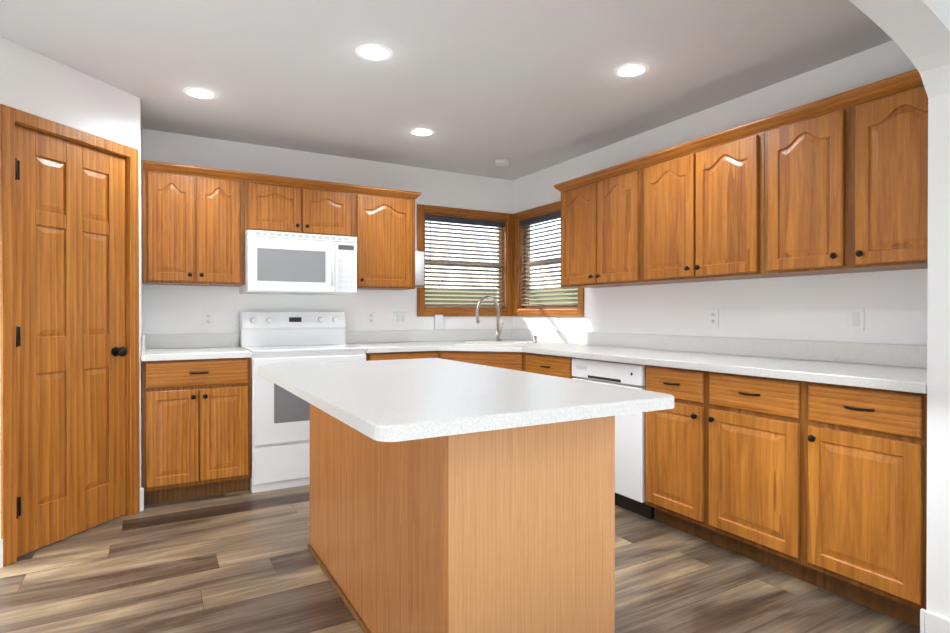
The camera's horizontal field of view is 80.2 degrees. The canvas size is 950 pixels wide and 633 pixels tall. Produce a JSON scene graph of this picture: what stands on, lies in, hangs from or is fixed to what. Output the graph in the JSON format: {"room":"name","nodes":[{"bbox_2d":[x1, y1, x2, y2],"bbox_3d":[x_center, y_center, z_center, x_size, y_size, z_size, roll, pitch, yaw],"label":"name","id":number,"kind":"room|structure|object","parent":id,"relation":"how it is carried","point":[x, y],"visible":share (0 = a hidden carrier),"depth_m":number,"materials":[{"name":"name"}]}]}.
{"room":"kitchen","nodes":[
{"label":"kitchen","id":0,"kind":"room"},
{"bbox_2d":[0,37,142,538],"bbox_3d":[-2.460,-0.068,3.046,1.130,2.410,1.180,0,0,-30],"label":"wall","id":1,"kind":"structure","parent":0,"point":[36,84],"depth_m":2.89,"materials":[{"name":"paint"}]},
{"bbox_2d":[0,104,139,566],"bbox_3d":[-2.104,0.086,2.931,0.126,2.102,0.742,0,0,15],"label":"door frame","id":2,"kind":"structure","parent":1,"relation":"attached to","point":[10,118],"depth_m":2.61,"materials":[{"name":"brown wood"}]},
{"bbox_2d":[15,125,127,556],"bbox_3d":[-2.079,0.116,2.923,0.467,2.026,0.469,0,0,-30],"label":"pantry door","id":3,"kind":"structure","parent":1,"relation":"in","point":[71,351],"depth_m":2.89,"materials":[{"name":"brown wood"}]},
{"bbox_2d":[142,129,512,347],"bbox_3d":[-1.472,-0.074,4.359,4.390,2.410,0.120,0,0,-30],"label":"wall","id":4,"kind":"structure","parent":0,"point":[173,309],"depth_m":4.38,"materials":[{"name":"paint"}]},
{"bbox_2d":[203,311,213,326],"bbox_3d":[-1.909,0.017,4.035,0.070,0.115,0.009,0,0,-30],"label":"electrical outlet","id":5,"kind":"object","parent":4,"relation":"attached to","point":[208,316],"depth_m":4.03,"materials":[{"name":"white plastic"}]},
{"bbox_2d":[142,160,420,289],"bbox_3d":[-1.338,-0.601,4.154,1.911,0.765,0.363,0,0,-30],"label":"upper cabinet","id":6,"kind":"object","parent":4,"relation":"attached to","point":[197,222],"visible":1,"depth_m":3.87,"materials":[{"name":"brown wood"}]},
{"bbox_2d":[239,230,356,294],"bbox_3d":[-1.287,-0.376,4.125,0.754,0.416,0.464,0,0,-30],"label":"microwave","id":7,"kind":"object","parent":6,"relation":"attached to","point":[275,262],"visible":1,"depth_m":3.94,"materials":[{"name":"white"}]},
{"bbox_2d":[415,249,423,287],"bbox_3d":[-0.505,-0.410,4.702,0.116,0.342,0.236,0,0,-30],"label":"paper towel holder","id":8,"kind":"object","parent":6,"relation":"attached to","point":[419,269],"visible":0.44,"depth_m":4.60,"materials":[{"name":"white paper"}]},
{"bbox_2d":[367,311,374,324],"bbox_3d":[-0.854,0.014,4.638,0.070,0.115,0.009,0,0,-30],"label":"electrical outlet","id":9,"kind":"object","parent":4,"relation":"attached to","point":[370,314],"depth_m":4.63,"materials":[{"name":"white plastic"}]},
{"bbox_2d":[394,311,406,324],"bbox_3d":[-0.632,0.014,4.765,0.116,0.115,0.009,0,0,-30],"label":"light switch","id":10,"kind":"object","parent":4,"relation":"attached to","point":[400,317],"depth_m":4.76,"materials":[{"name":"white plastic"}]},
{"bbox_2d":[434,315,443,328],"bbox_3d":[-0.318,0.048,4.920,0.086,0.129,0.050,0,0,-30],"label":"electrical outlet","id":11,"kind":"object","parent":4,"relation":"attached to","point":[438,321],"visible":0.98,"depth_m":4.90,"materials":[{"name":"white plastic"}]},
{"bbox_2d":[417,201,583,316],"bbox_3d":[0.200,-0.481,4.715,1.092,0.964,1.117,0,0,-30],"label":"window","id":12,"kind":"structure","parent":4,"relation":"in","point":[503,265],"depth_m":5.12,"materials":[{"name":"brown wood"}]},
{"bbox_2d":[521,211,577,305],"bbox_3d":[0.644,-0.490,4.894,0.064,0.788,0.829,0,0,-30],"label":"window blinds","id":13,"kind":"object","parent":12,"relation":"attached to","point":[545,218],"visible":0.67,"depth_m":4.96,"materials":[{"name":"grey plastic"}]},
{"bbox_2d":[0,0,891,180],"bbox_3d":[0.916,-1.295,1.283,5.490,0.060,7.820,0,0,-30],"label":"ceiling","id":14,"kind":"structure","parent":0,"point":[523,87],"depth_m":2.83,"materials":[{"name":"paint"}]},
{"bbox_2d":[182,87,217,98],"bbox_3d":[-1.565,-1.271,3.217,0.184,0.006,0.184,0,0,-30],"label":"recessed light","id":15,"kind":"object","parent":14,"relation":"in","point":[200,93],"visible":1,"depth_m":3.21,"materials":[{"name":"white glass"}]},
{"bbox_2d":[355,43,393,60],"bbox_3d":[-0.485,-1.269,2.717,0.184,0.006,0.184,0,0,-30],"label":"recessed light","id":16,"kind":"object","parent":14,"relation":"in","point":[374,52],"visible":1,"depth_m":2.71,"materials":[{"name":"white"}]},
{"bbox_2d":[409,128,434,135],"bbox_3d":[-0.367,-1.274,3.902,0.184,0.006,0.184,0,0,-30],"label":"recessed light","id":17,"kind":"object","parent":14,"relation":"in","point":[421,131],"visible":1,"depth_m":3.89,"materials":[{"name":"white"}]},
{"bbox_2d":[495,159,508,165],"bbox_3d":[0.223,-1.266,4.642,0.120,0.030,0.120,0,0,-30],"label":"ceiling detector","id":18,"kind":"object","parent":14,"relation":"attached to","point":[501,162],"visible":1,"depth_m":4.61,"materials":[{"name":"white plastic"}]},
{"bbox_2d":[613,62,649,77],"bbox_3d":[0.807,-1.270,2.914,0.184,0.006,0.184,0,0,-30],"label":"recessed light","id":19,"kind":"object","parent":14,"relation":"in","point":[633,69],"visible":1,"depth_m":2.90,"materials":[{"name":"white glass"}]},
{"bbox_2d":[0,485,919,632],"bbox_3d":[0.916,1.175,1.294,5.490,0.060,7.820,0,0,-30],"label":"floor","id":20,"kind":"structure","parent":0,"point":[245,561],"depth_m":2.41,"materials":[{"name":"wood"}]},
{"bbox_2d":[142,357,250,504],"bbox_3d":[-1.834,0.696,3.709,0.602,0.875,0.652,0,0,-30],"label":"base cabinet","id":21,"kind":"object","parent":20,"relation":"on","point":[196,428],"visible":0.96,"depth_m":3.46,"materials":[{"name":"brown wood"}]},
{"bbox_2d":[141,333,251,360],"bbox_3d":[-1.837,0.190,3.710,0.606,0.136,0.643,0,0,-30],"label":"countertop","id":22,"kind":"structure","parent":21,"relation":"on","point":[157,347],"depth_m":3.85,"materials":[{"name":"laminate"}]},
{"bbox_2d":[240,312,366,492],"bbox_3d":[-1.225,0.550,4.020,0.756,1.165,0.678,0,0,-30],"label":"range","id":23,"kind":"object","parent":20,"relation":"on","point":[280,437],"visible":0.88,"depth_m":3.74,"materials":[{"name":"white metal"}]},
{"bbox_2d":[366,352,392,360],"bbox_3d":[-0.665,0.693,4.396,0.575,0.875,0.619,0,0,-30],"label":"base cabinet","id":24,"kind":"object","parent":20,"relation":"on","point":[368,358],"depth_m":4.02,"materials":[{"name":"brown wood"}]},
{"bbox_2d":[307,402,623,632],"bbox_3d":[-0.176,0.706,2.292,0.650,0.868,1.480,0,0,-30],"label":"kitchen island","id":25,"kind":"object","parent":20,"relation":"on","point":[449,496],"depth_m":1.69,"materials":[{"name":"brown wood"}]},
{"bbox_2d":[258,358,674,445],"bbox_3d":[-0.212,0.254,2.195,0.950,0.036,1.690,0,0,-30],"label":"island countertop","id":26,"kind":"structure","parent":25,"relation":"on","point":[388,402],"depth_m":1.68,"materials":[{"name":"white laminate"}]},
{"bbox_2d":[572,358,654,518],"bbox_3d":[1.025,0.700,3.517,0.593,0.868,0.603,0,0,-30],"label":"dishwasher","id":27,"kind":"object","parent":20,"relation":"on","point":[629,462],"visible":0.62,"depth_m":3.22,"materials":[{"name":"white metal"}]},
{"bbox_2d":[645,409,700,537],"bbox_3d":[1.291,0.699,3.083,0.618,0.875,0.405,0,0,-30],"label":"base cabinet","id":28,"kind":"object","parent":20,"relation":"on","point":[672,439],"depth_m":2.93,"materials":[{"name":"brown wood"}]},
{"bbox_2d":[701,416,796,577],"bbox_3d":[1.509,0.700,2.701,0.618,0.875,0.475,0,0,-30],"label":"base cabinet","id":29,"kind":"object","parent":20,"relation":"on","point":[749,469],"depth_m":2.55,"materials":[{"name":"brown wood"}]},
{"bbox_2d":[797,396,926,627],"bbox_3d":[1.735,0.702,2.306,0.618,0.875,0.435,0,0,-30],"label":"base cabinet","id":30,"kind":"object","parent":20,"relation":"on","point":[804,460],"depth_m":2.14,"materials":[{"name":"brown wood"}]},
{"bbox_2d":[349,340,926,423],"bbox_3d":[0.521,0.241,3.392,1.646,0.037,3.536,0,0,-30],"label":"countertop","id":31,"kind":"structure","parent":30,"relation":"on","point":[723,385],"depth_m":2.72,"materials":[{"name":"white laminate"}]},
{"bbox_2d":[469,296,504,339],"bbox_3d":[0.109,0.023,4.662,0.285,0.388,0.102,0,0,-30],"label":"faucet","id":32,"kind":"object","parent":31,"relation":"on","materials":[{"name":"silver metal"}]},
{"bbox_2d":[441,340,540,347],"bbox_3d":[0.137,0.305,4.519,0.614,0.193,0.613,0,0,-30],"label":"sink","id":33,"kind":"object","parent":31,"relation":"in","point":[476,343],"depth_m":4.71,"materials":[{"name":"white ceramic"}]},
{"bbox_2d":[513,40,927,344],"bbox_3d":[1.290,-0.072,3.829,0.120,2.410,3.540,0,0,-30],"label":"wall","id":34,"kind":"structure","parent":0,"point":[816,307],"depth_m":3.18,"materials":[{"name":"paint"}]},
{"bbox_2d":[0,488,949,632],"bbox_3d":[1.066,1.082,1.031,5.250,0.127,6.975,0,0,-30],"label":"baseboard","id":35,"kind":"structure","parent":34,"relation":"attached to","point":[930,622],"depth_m":1.93,"materials":[{"name":"white wood"}]},
{"bbox_2d":[554,158,637,287],"bbox_3d":[0.967,-0.600,3.936,0.328,0.766,0.811,0,0,-30],"label":"upper cabinet","id":36,"kind":"object","parent":34,"relation":"attached to","point":[599,209],"depth_m":3.81,"materials":[{"name":"brown wood"}]},
{"bbox_2d":[638,120,774,284],"bbox_3d":[1.368,-0.597,3.234,0.328,0.766,0.806,0,0,-30],"label":"upper cabinet","id":37,"kind":"object","parent":34,"relation":"attached to","point":[698,198],"depth_m":3.12,"materials":[{"name":"brown wood"}]},
{"bbox_2d":[708,309,718,327],"bbox_3d":[1.448,0.010,3.424,0.009,0.115,0.070,0,0,-30],"label":"electrical outlet","id":38,"kind":"object","parent":34,"relation":"attached to","point":[713,314],"depth_m":3.42,"materials":[{"name":"white plastic"}]},
{"bbox_2d":[758,69,927,276],"bbox_3d":[1.767,-0.594,2.535,0.328,0.766,0.805,0,0,-30],"label":"upper cabinet","id":39,"kind":"object","parent":34,"relation":"attached to","point":[836,184],"depth_m":2.48,"materials":[{"name":"brown wood"}]},
{"bbox_2d":[848,307,863,330],"bbox_3d":[1.844,0.013,2.729,0.009,0.115,0.070,0,0,-30],"label":"light switch","id":40,"kind":"object","parent":34,"relation":"attached to","point":[855,318],"depth_m":2.73,"materials":[{"name":"white plastic"}]},
{"bbox_2d":[849,0,949,618],"bbox_3d":[0.824,-0.061,1.450,5.250,2.410,0.130,0,0,-30],"label":"wall pillar","id":41,"kind":"structure","parent":0,"point":[917,32],"depth_m":1.91,"materials":[{"name":"paint"}]}
]}

